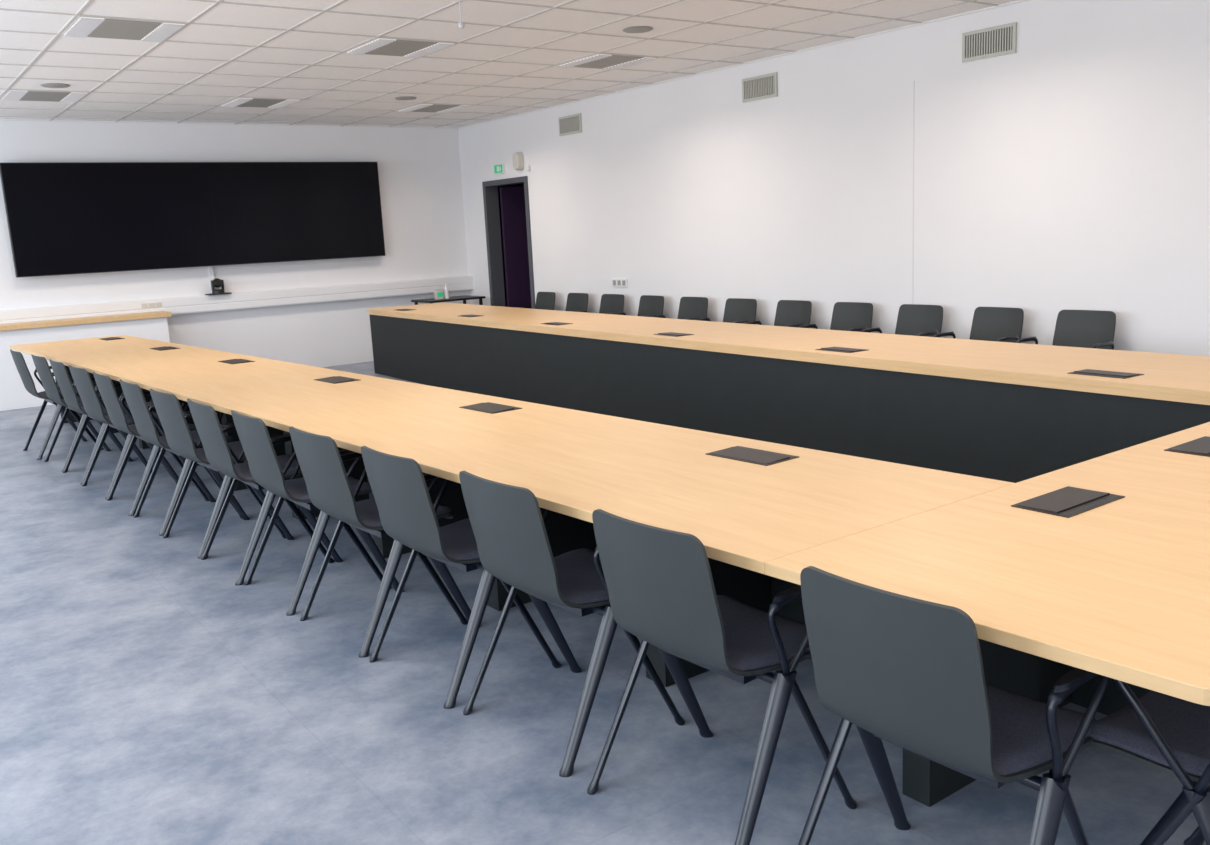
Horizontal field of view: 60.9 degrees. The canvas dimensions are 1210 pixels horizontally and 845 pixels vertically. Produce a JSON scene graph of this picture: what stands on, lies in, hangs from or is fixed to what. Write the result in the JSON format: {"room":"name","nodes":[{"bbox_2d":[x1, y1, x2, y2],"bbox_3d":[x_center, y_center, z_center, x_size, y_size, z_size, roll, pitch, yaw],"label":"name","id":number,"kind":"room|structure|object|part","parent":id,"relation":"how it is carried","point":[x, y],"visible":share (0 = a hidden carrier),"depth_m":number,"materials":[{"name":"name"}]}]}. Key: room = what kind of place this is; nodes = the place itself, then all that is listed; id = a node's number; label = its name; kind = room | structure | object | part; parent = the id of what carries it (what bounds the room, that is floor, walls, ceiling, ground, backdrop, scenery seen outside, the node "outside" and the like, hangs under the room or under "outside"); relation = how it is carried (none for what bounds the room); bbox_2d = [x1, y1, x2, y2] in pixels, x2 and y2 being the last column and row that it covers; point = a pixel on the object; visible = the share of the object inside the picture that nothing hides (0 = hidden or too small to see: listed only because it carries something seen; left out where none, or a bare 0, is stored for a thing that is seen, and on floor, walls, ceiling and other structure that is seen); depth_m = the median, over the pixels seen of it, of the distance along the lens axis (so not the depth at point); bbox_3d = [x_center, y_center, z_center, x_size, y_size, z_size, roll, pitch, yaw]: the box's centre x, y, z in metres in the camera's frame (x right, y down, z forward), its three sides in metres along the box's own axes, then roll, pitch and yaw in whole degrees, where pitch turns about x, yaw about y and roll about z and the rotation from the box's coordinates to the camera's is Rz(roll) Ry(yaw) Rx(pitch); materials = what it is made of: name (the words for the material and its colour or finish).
{"room":"conference room","nodes":[
{"label":"conference room","id":0,"kind":"room"},
{"bbox_2d":[0,121,470,367],"bbox_3d":[-5.034,-1.688,10.732,8.350,2.785,0.150,-10,13,-35],"label":"wall","id":1,"kind":"structure","parent":0,"point":[420,181],"depth_m":11.63,"materials":[{"name":"white paint"}]},
{"bbox_2d":[141,302,161,307],"bbox_3d":[-4.745,-1.228,10.784,0.200,0.045,0.006,-10,13,-35],"label":"socket","id":2,"kind":"object","parent":1,"relation":"attached to","point":[159,304],"visible":1,"depth_m":10.78,"materials":[{"name":"beige plastic"}]},
{"bbox_2d":[0,162,385,276],"bbox_3d":[-4.225,-2.234,11.068,3.860,1.085,0.141,-10,13,-35],"label":"wall screen","id":3,"kind":"object","parent":1,"relation":"attached to","point":[64,218],"visible":1,"depth_m":10.84,"materials":[{"name":"black glass"}]},
{"bbox_3d":[-4.956,-2.084,10.459,1.922,1.069,0.001,-10,13,-35],"label":"panel","id":4,"kind":"part","parent":3,"relation":"part of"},
{"bbox_3d":[-3.410,-2.368,11.565,1.922,1.069,0.001,-10,13,-35],"label":"panel","id":5,"kind":"part","parent":3,"relation":"part of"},
{"bbox_2d":[209,266,215,291],"bbox_3d":[-4.272,-1.555,11.204,0.040,0.325,0.030,-10,13,-35],"label":"trim","id":6,"kind":"structure","parent":1,"relation":"attached to","point":[211,272],"depth_m":11.18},
{"bbox_2d":[0,276,472,323],"bbox_3d":[-4.913,-1.181,10.737,8.000,0.175,0.106,-10,13,-35],"label":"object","id":7,"kind":"structure","parent":1,"relation":"attached to","point":[243,300],"depth_m":11.37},
{"bbox_2d":[205,278,231,294],"bbox_3d":[-4.206,-1.479,11.184,0.240,0.173,0.160,-10,13,-35],"label":"camera","id":8,"kind":"object","parent":7,"relation":"on","point":[216,282],"visible":1,"depth_m":11.14,"materials":[{"name":"black plastic"}]},
{"bbox_3d":[-4.202,-1.400,11.198,0.240,0.012,0.160,-10,13,-35],"label":"shelf plate","id":9,"kind":"part","parent":8,"relation":"part of","materials":[{"name":"black plastic"}]},
{"bbox_2d":[0,0,1016,127],"bbox_3d":[-0.819,-2.246,4.739,8.400,0.100,14.660,-10,13,-35],"label":"ceiling","id":10,"kind":"structure","parent":0,"point":[472,11],"depth_m":7.33,"materials":[{"name":"tile"}]},
{"bbox_2d":[0,90,88,102],"bbox_3d":[-4.657,-2.709,8.556,0.580,0.018,0.580,-10,13,-35],"label":"ceiling light fixture","id":11,"kind":"object","parent":10,"relation":"in","point":[12,95],"depth_m":8.51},
{"bbox_2d":[40,83,69,87],"bbox_3d":[-4.307,-2.639,8.073,0.210,0.012,0.210,-10,13,-35],"label":"ceiling speaker","id":12,"kind":"object","parent":10,"relation":"in","point":[49,85],"depth_m":8.04},
{"bbox_2d":[62,16,185,41],"bbox_3d":[-2.881,-2.350,6.165,0.580,0.018,0.580,-10,13,-35],"label":"ceiling light fixture","id":13,"kind":"object","parent":10,"relation":"in","point":[83,26],"depth_m":6.13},
{"bbox_2d":[220,97,301,107],"bbox_3d":[-3.209,-2.975,9.592,0.580,0.018,0.580,-10,13,-35],"label":"ceiling light fixture","id":14,"kind":"object","parent":10,"relation":"in","point":[238,102],"depth_m":9.54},
{"bbox_2d":[344,37,456,57],"bbox_3d":[-1.433,-2.616,7.201,0.580,0.018,0.580,-10,13,-35],"label":"ceiling light fixture","id":15,"kind":"object","parent":10,"relation":"in","point":[378,46],"depth_m":7.16,"materials":[{"name":"white plastic"}]},
{"bbox_2d":[395,96,416,99],"bbox_3d":[-1.894,-3.082,9.799,0.210,0.012,0.210,-10,13,-35],"label":"ceiling speaker","id":16,"kind":"object","parent":10,"relation":"in","point":[405,97],"depth_m":9.76},
{"bbox_2d":[397,104,472,112],"bbox_3d":[-1.761,-3.241,10.627,0.580,0.018,0.580,-10,13,-35],"label":"ceiling light fixture","id":17,"kind":"object","parent":10,"relation":"in","point":[438,108],"depth_m":10.58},
{"bbox_2d":[454,0,464,28],"bbox_3d":[-0.818,-2.316,5.833,0.060,0.165,0.060,-10,13,-35],"label":"ceiling sensor","id":18,"kind":"object","parent":10,"relation":"attached to","point":[461,24],"visible":1,"depth_m":5.83,"materials":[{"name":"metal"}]},
{"bbox_2d":[0,0,1028,128],"bbox_3d":[-0.816,-2.191,4.749,8.000,0.012,14.260,-10,13,-35],"label":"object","id":19,"kind":"structure","parent":10,"relation":"attached to","point":[79,13],"depth_m":7.69,"materials":[{"name":"white plastic"}]},
{"bbox_2d":[557,53,656,69],"bbox_3d":[0.015,-2.882,8.236,0.580,0.018,0.580,-10,13,-35],"label":"ceiling light fixture","id":20,"kind":"object","parent":10,"relation":"in","point":[599,61],"depth_m":8.20,"materials":[{"name":"white plastic"}]},
{"bbox_2d":[623,26,652,32],"bbox_3d":[0.224,-2.661,6.981,0.210,0.012,0.210,-10,13,-35],"label":"ceiling speaker","id":21,"kind":"object","parent":10,"relation":"in","point":[636,29],"depth_m":6.95},
{"bbox_2d":[498,183,523,306],"bbox_3d":[-0.434,-2.161,12.565,1.300,2.510,2.560,-10,13,-35],"label":"wall","id":22,"kind":"structure","parent":0,"point":[521,184],"depth_m":13.42,"materials":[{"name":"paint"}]},
{"bbox_2d":[0,361,1206,844],"bbox_3d":[-0.115,0.463,5.668,9.800,0.140,14.660,-10,13,-35],"label":"floor","id":23,"kind":"structure","parent":0,"point":[148,696],"depth_m":3.10,"materials":[{"name":"carpet"}]},
{"bbox_2d":[10,349,103,459],"bbox_3d":[-4.072,-0.173,7.639,0.479,0.772,0.532,-11,13,-38],"label":"chair","id":24,"kind":"object","parent":23,"relation":"on","point":[18,358],"visible":0.48,"depth_m":7.45,"materials":[{"name":"grey plastic"}]},
{"bbox_2d":[31,354,119,471],"bbox_3d":[-3.662,-0.109,7.188,0.479,0.772,0.532,-12,14,-39],"label":"chair","id":25,"kind":"object","parent":23,"relation":"on","point":[50,386],"visible":0.34,"depth_m":6.99,"materials":[{"name":"grey plastic"}]},
{"bbox_2d":[0,311,171,410],"bbox_3d":[-6.254,-0.447,9.585,4.260,0.810,0.310,-10,13,-35],"label":"base cabinet","id":26,"kind":"object","parent":23,"relation":"on","point":[148,325],"visible":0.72,"depth_m":10.02,"materials":[{"name":"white wood"}]},
{"bbox_2d":[49,359,133,484],"bbox_3d":[-3.319,-0.049,6.775,0.479,0.772,0.532,-11,13,-38],"label":"chair","id":27,"kind":"object","parent":23,"relation":"on","point":[69,394],"visible":0.42,"depth_m":6.57,"materials":[{"name":"grey plastic"}]},
{"bbox_2d":[69,365,176,498],"bbox_3d":[-2.969,0.013,6.353,0.479,0.772,0.532,-12,14,-40],"label":"chair","id":28,"kind":"object","parent":23,"relation":"on","point":[92,404],"visible":0.48,"depth_m":6.16,"materials":[{"name":"grey plastic"}]},
{"bbox_2d":[93,372,208,515],"bbox_3d":[-2.619,0.074,5.932,0.479,0.772,0.532,-11,13,-37],"label":"chair","id":29,"kind":"object","parent":23,"relation":"on","point":[117,416],"visible":0.46,"depth_m":5.74,"materials":[{"name":"grey plastic"}]},
{"bbox_2d":[119,379,241,535],"bbox_3d":[-2.269,0.135,5.511,0.479,0.772,0.532,-11,13,-37],"label":"chair","id":30,"kind":"object","parent":23,"relation":"on","point":[144,419],"visible":0.48,"depth_m":5.32,"materials":[{"name":"grey plastic"}]},
{"bbox_2d":[149,389,285,558],"bbox_3d":[-1.920,0.197,5.090,0.479,0.772,0.532,-12,14,-39],"label":"chair","id":31,"kind":"object","parent":23,"relation":"on","point":[179,438],"visible":0.57,"depth_m":4.90,"materials":[{"name":"grey plastic"}]},
{"bbox_2d":[187,399,333,585],"bbox_3d":[-1.576,0.257,4.677,0.479,0.772,0.532,-11,13,-36],"label":"chair","id":32,"kind":"object","parent":23,"relation":"on","point":[218,453],"visible":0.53,"depth_m":4.51,"materials":[{"name":"grey plastic"}]},
{"bbox_2d":[231,410,391,615],"bbox_3d":[-1.236,0.313,4.286,0.479,0.772,0.532,-11,13,-36],"label":"chair","id":33,"kind":"object","parent":23,"relation":"on","point":[257,444],"visible":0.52,"depth_m":4.12,"materials":[{"name":"grey plastic"}]},
{"bbox_2d":[289,426,467,657],"bbox_3d":[-0.860,0.377,3.846,0.479,0.772,0.532,-11,14,-39],"label":"chair","id":34,"kind":"object","parent":23,"relation":"on","point":[329,489],"visible":0.62,"depth_m":3.67,"materials":[{"name":"grey plastic"}]},
{"bbox_2d":[411,295,484,304],"bbox_3d":[-1.882,-1.163,12.543,0.750,0.700,0.500,-10,13,-35],"label":"side table","id":35,"kind":"object","parent":23,"relation":"on","point":[464,298],"visible":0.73,"depth_m":12.38,"materials":[{"name":"black plastic"}]},
{"bbox_2d":[434,289,443,298],"bbox_3d":[-1.994,-1.539,12.352,0.080,0.120,0.081,-10,13,-35],"label":"carton","id":36,"kind":"object","parent":35,"relation":"on","point":[438,293],"visible":1,"depth_m":12.32,"materials":[{"name":"white cardboard"}]},
{"bbox_2d":[443,283,449,298],"bbox_3d":[-1.910,-1.588,12.396,0.068,0.191,0.068,-2,11,5],"label":"hand sanitizer bottle","id":37,"kind":"object","parent":35,"relation":"on","point":[445,290],"visible":1,"depth_m":12.37,"materials":[{"name":"white plastic"}]},
{"bbox_2d":[361,446,560,708],"bbox_3d":[-0.496,0.438,3.423,0.478,0.772,0.532,-11,14,-38],"label":"chair","id":38,"kind":"object","parent":23,"relation":"on","point":[406,510],"visible":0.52,"depth_m":3.25,"materials":[{"name":"grey plastic"}]},
{"bbox_2d":[517,292,555,309],"bbox_3d":[-0.807,-1.042,11.415,0.479,0.772,0.532,-10,13,-34],"label":"chair","id":39,"kind":"object","parent":23,"relation":"on","point":[544,300],"visible":0.16,"depth_m":11.51,"materials":[{"name":"grey plastic"}]},
{"bbox_2d":[546,293,587,311],"bbox_3d":[-0.438,-0.968,10.918,0.479,0.772,0.532,-11,13,-35],"label":"chair","id":40,"kind":"object","parent":23,"relation":"on","point":[576,302],"visible":0.14,"depth_m":11.01,"materials":[{"name":"grey plastic"}]},
{"bbox_2d":[459,471,684,776],"bbox_3d":[-0.116,0.499,2.994,0.478,0.772,0.532,-11,13,-38],"label":"chair","id":41,"kind":"object","parent":23,"relation":"on","point":[507,521],"visible":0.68,"depth_m":2.82,"materials":[{"name":"grey plastic"}]},
{"bbox_2d":[578,294,624,313],"bbox_3d":[-0.068,-0.893,10.420,0.478,0.772,0.532,-11,13,-36],"label":"chair","id":42,"kind":"object","parent":23,"relation":"on","point":[610,303],"visible":0.2,"depth_m":10.51,"materials":[{"name":"grey plastic"}]},
{"bbox_2d":[10,302,1209,806],"bbox_3d":[-0.649,-0.106,6.547,4.393,0.706,9.970,-10,13,-35],"label":"conference table","id":43,"kind":"object","parent":23,"relation":"on","point":[1057,498],"visible":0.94,"depth_m":3.94,"materials":[{"name":"beech laminate"},{"name":"black laminate"},{"name":"dark grey metal"}]},
{"bbox_2d":[101,337,124,340],"bbox_3d":[-4.279,-0.719,8.941,0.150,0.026,0.260,-11,14,-38],"label":"power socket","id":44,"kind":"object","parent":43,"relation":"attached to","point":[110,338],"depth_m":8.89,"materials":[{"name":"grey metal"}]},
{"bbox_2d":[150,346,179,350],"bbox_3d":[-3.331,-0.553,7.800,0.150,0.026,0.260,-11,14,-38],"label":"power socket","id":45,"kind":"object","parent":43,"relation":"attached to","point":[164,348],"depth_m":7.77,"materials":[{"name":"grey metal"}]},
{"bbox_2d":[218,359,254,363],"bbox_3d":[-2.383,-0.387,6.660,0.150,0.026,0.260,-11,14,-38],"label":"power socket","id":46,"kind":"object","parent":43,"relation":"attached to","point":[232,361],"depth_m":6.63,"materials":[{"name":"grey metal"}]},
{"bbox_2d":[314,376,358,383],"bbox_3d":[-1.435,-0.221,5.519,0.150,0.026,0.260,-11,14,-38],"label":"power socket","id":47,"kind":"object","parent":43,"relation":"attached to","point":[334,379],"depth_m":5.49,"materials":[{"name":"grey metal"}]},
{"bbox_2d":[397,309,414,310],"bbox_3d":[-2.090,-1.168,10.757,0.150,0.026,0.260,-10,13,-33],"label":"power socket","id":48,"kind":"object","parent":43,"relation":"attached to","point":[397,309],"depth_m":10.71,"materials":[{"name":"grey metal"}]},
{"bbox_2d":[461,315,482,316],"bbox_3d":[-1.238,-0.975,9.498,0.150,0.026,0.260,-10,13,-33],"label":"power socket","id":49,"kind":"object","parent":43,"relation":"attached to","point":[461,315],"depth_m":9.45,"materials":[{"name":"grey metal"}]},
{"bbox_2d":[459,402,521,413],"bbox_3d":[-0.487,-0.055,4.379,0.150,0.026,0.260,-11,14,-38],"label":"power socket","id":50,"kind":"object","parent":43,"relation":"attached to","point":[485,407],"depth_m":4.35,"materials":[{"name":"grey metal"}]},
{"bbox_2d":[542,322,572,324],"bbox_3d":[-0.387,-0.782,8.240,0.150,0.026,0.260,-10,13,-33],"label":"power socket","id":51,"kind":"object","parent":43,"relation":"attached to","point":[550,323],"depth_m":8.21,"materials":[{"name":"grey metal"}]},
{"bbox_2d":[653,332,693,336],"bbox_3d":[0.465,-0.590,6.982,0.150,0.026,0.260,-10,13,-33],"label":"power socket","id":52,"kind":"object","parent":43,"relation":"attached to","point":[668,334],"depth_m":6.95,"materials":[{"name":"grey metal"}]},
{"bbox_2d":[706,446,798,465],"bbox_3d":[0.461,0.111,3.239,0.150,0.026,0.260,-11,14,-38],"label":"power socket","id":53,"kind":"object","parent":43,"relation":"attached to","point":[740,454],"depth_m":3.22,"materials":[{"name":"grey metal"}]},
{"bbox_2d":[815,347,866,352],"bbox_3d":[1.317,-0.397,5.724,0.150,0.026,0.260,-10,13,-33],"label":"power socket","id":54,"kind":"object","parent":43,"relation":"attached to","point":[827,349],"depth_m":5.69,"materials":[{"name":"grey metal"}]},
{"bbox_2d":[1011,486,1124,517],"bbox_3d":[1.152,0.203,2.561,0.260,0.026,0.150,-10,13,-35],"label":"power socket","id":55,"kind":"object","parent":43,"relation":"attached to","point":[1062,501],"depth_m":2.54,"materials":[{"name":"grey metal"}]},
{"bbox_2d":[1068,369,1143,378],"bbox_3d":[2.168,-0.204,4.466,0.150,0.026,0.260,-10,13,-33],"label":"power socket","id":56,"kind":"object","parent":43,"relation":"attached to","point":[1082,372],"depth_m":4.44,"materials":[{"name":"grey metal"}]},
{"bbox_2d":[1164,436,1209,456],"bbox_3d":[1.797,0.079,3.053,0.260,0.026,0.150,-10,13,-35],"label":"power socket","id":57,"kind":"object","parent":43,"relation":"attached to","point":[1199,446],"depth_m":3.04,"materials":[{"name":"grey metal"}]},
{"bbox_2d":[615,295,663,316],"bbox_3d":[0.301,-0.819,9.923,0.479,0.772,0.532,-10,13,-33],"label":"chair","id":58,"kind":"object","parent":23,"relation":"on","point":[649,305],"visible":0.2,"depth_m":10.01,"materials":[{"name":"grey plastic"}]},
{"bbox_2d":[650,297,707,319],"bbox_3d":[0.671,-0.744,9.425,0.479,0.772,0.532,-11,13,-36],"label":"chair","id":59,"kind":"object","parent":23,"relation":"on","point":[690,308],"visible":0.17,"depth_m":9.51,"materials":[{"name":"grey plastic"}]},
{"bbox_2d":[587,509,856,844],"bbox_3d":[0.269,0.567,2.525,0.478,0.772,0.532,-11,14,-38],"label":"chair","id":60,"kind":"object","parent":23,"relation":"on","point":[660,584],"visible":0.92,"depth_m":2.35,"materials":[{"name":"grey plastic"}]},
{"bbox_2d":[694,298,756,322],"bbox_3d":[1.040,-0.669,8.928,0.479,0.772,0.532,-11,13,-36],"label":"chair","id":61,"kind":"object","parent":23,"relation":"on","point":[737,310],"visible":0.23,"depth_m":9.02,"materials":[{"name":"grey plastic"}]},
{"bbox_2d":[742,300,811,326],"bbox_3d":[1.410,-0.595,8.431,0.479,0.772,0.532,-10,13,-35],"label":"chair","id":62,"kind":"object","parent":23,"relation":"on","point":[789,313],"visible":0.25,"depth_m":8.52,"materials":[{"name":"grey plastic"}]},
{"bbox_2d":[799,302,872,332],"bbox_3d":[1.779,-0.520,7.934,0.479,0.772,0.532,-11,13,-37],"label":"chair","id":63,"kind":"object","parent":23,"relation":"on","point":[846,316],"visible":0.23,"depth_m":8.02,"materials":[{"name":"grey plastic"}]},
{"bbox_2d":[861,304,942,336],"bbox_3d":[2.148,-0.445,7.436,0.478,0.772,0.532,-11,13,-36],"label":"chair","id":64,"kind":"object","parent":23,"relation":"on","point":[913,319],"visible":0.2,"depth_m":7.52,"materials":[{"name":"grey plastic"}]},
{"bbox_2d":[798,566,1111,844],"bbox_3d":[0.677,0.637,2.042,0.478,0.772,0.532,-11,13,-37],"label":"chair","id":65,"kind":"object","parent":23,"relation":"on","point":[908,672],"visible":0.97,"depth_m":1.87,"materials":[{"name":"grey plastic"}]},
{"bbox_2d":[933,307,1023,342],"bbox_3d":[2.518,-0.371,6.939,0.479,0.772,0.532,-10,13,-34],"label":"chair","id":66,"kind":"object","parent":23,"relation":"on","point":[999,324],"visible":0.3,"depth_m":7.01,"materials":[{"name":"grey plastic"}]},
{"bbox_2d":[1016,310,1115,349],"bbox_3d":[2.887,-0.296,6.441,0.479,0.772,0.532,-11,13,-36],"label":"chair","id":67,"kind":"object","parent":23,"relation":"on","point":[1073,328],"visible":0.28,"depth_m":6.52,"materials":[{"name":"grey plastic"}]},
{"bbox_2d":[1090,679,1209,844],"bbox_3d":[1.220,0.631,1.932,0.532,0.772,0.478,-10,13,-35],"label":"chair","id":68,"kind":"object","parent":23,"relation":"on","point":[1170,735],"visible":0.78,"depth_m":1.91,"materials":[{"name":"grey plastic"}]},
{"bbox_2d":[458,0,1209,356],"bbox_3d":[2.530,-1.433,7.348,0.150,2.785,14.260,-10,13,-35],"label":"wall","id":69,"kind":"structure","parent":0,"point":[1070,169],"depth_m":7.50,"materials":[{"name":"white paint"}]},
{"bbox_2d":[494,163,505,173],"bbox_3d":[-1.234,-2.967,12.051,0.040,0.110,0.200,-10,13,-35],"label":"exit sign","id":70,"kind":"object","parent":69,"relation":"attached to","point":[498,168],"visible":1,"depth_m":12.02,"materials":[{"name":"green plastic"}]},
{"bbox_2d":[482,176,534,308],"bbox_3d":[-1.063,-1.843,12.258,0.180,2.060,1.000,-10,13,-35],"label":"trim","id":71,"kind":"structure","parent":69,"relation":"attached to","point":[490,188],"depth_m":12.50,"materials":[{"name":"grey metal"}]},
{"bbox_2d":[500,186,531,308],"bbox_3d":[-0.873,-1.940,12.888,0.860,1.980,0.040,-10,13,-35],"label":"leaf","id":72,"kind":"object","parent":69,"relation":"attached to","point":[512,199],"visible":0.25,"depth_m":12.66,"materials":[{"name":"purple paint"}]},
{"bbox_2d":[512,152,523,169],"bbox_3d":[-0.988,-2.959,11.670,0.085,0.200,0.140,-10,13,-35],"label":"wall speaker","id":73,"kind":"object","parent":69,"relation":"attached to","point":[518,157],"depth_m":11.63,"materials":[{"name":"beige plastic"}]},
{"bbox_2d":[525,165,530,170],"bbox_3d":[-0.865,-2.854,11.564,0.040,0.060,0.060,-10,13,-35],"label":"wall sensor","id":74,"kind":"object","parent":69,"relation":"attached to","point":[527,168],"visible":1,"depth_m":11.54,"materials":[{"name":"white plastic"}]},
{"bbox_2d":[558,113,581,135],"bbox_3d":[-0.365,-3.126,10.816,0.018,0.190,0.400,-10,13,-35],"label":"air vent","id":75,"kind":"object","parent":69,"relation":"in","point":[571,124],"visible":1,"depth_m":10.80,"materials":[{"name":"white metal"}]},
{"bbox_2d":[611,279,627,286],"bbox_3d":[0.155,-1.426,10.529,0.014,0.074,0.271,-10,13,-35],"label":"wall socket plate","id":76,"kind":"object","parent":69,"relation":"attached to","point":[615,282],"visible":1,"depth_m":10.52,"materials":[{"name":"white plastic"}]},
{"bbox_2d":[742,72,777,102],"bbox_3d":[1.289,-2.792,8.588,0.018,0.190,0.400,-10,13,-35],"label":"air vent","id":77,"kind":"object","parent":69,"relation":"in","point":[765,86],"visible":1,"depth_m":8.57,"materials":[{"name":"white metal"}]},
{"bbox_2d":[912,81,914,303],"bbox_3d":[2.276,-1.292,7.607,0.003,2.360,0.006,-10,13,-35],"label":"trim","id":78,"kind":"structure","parent":69,"relation":"attached to","point":[914,81],"depth_m":7.53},
{"bbox_2d":[962,22,1016,61],"bbox_3d":[2.562,-2.535,6.874,0.018,0.190,0.400,-10,13,-35],"label":"air vent","id":79,"kind":"object","parent":69,"relation":"in","point":[1000,40],"visible":1,"depth_m":6.87,"materials":[{"name":"white metal"}]}
]}

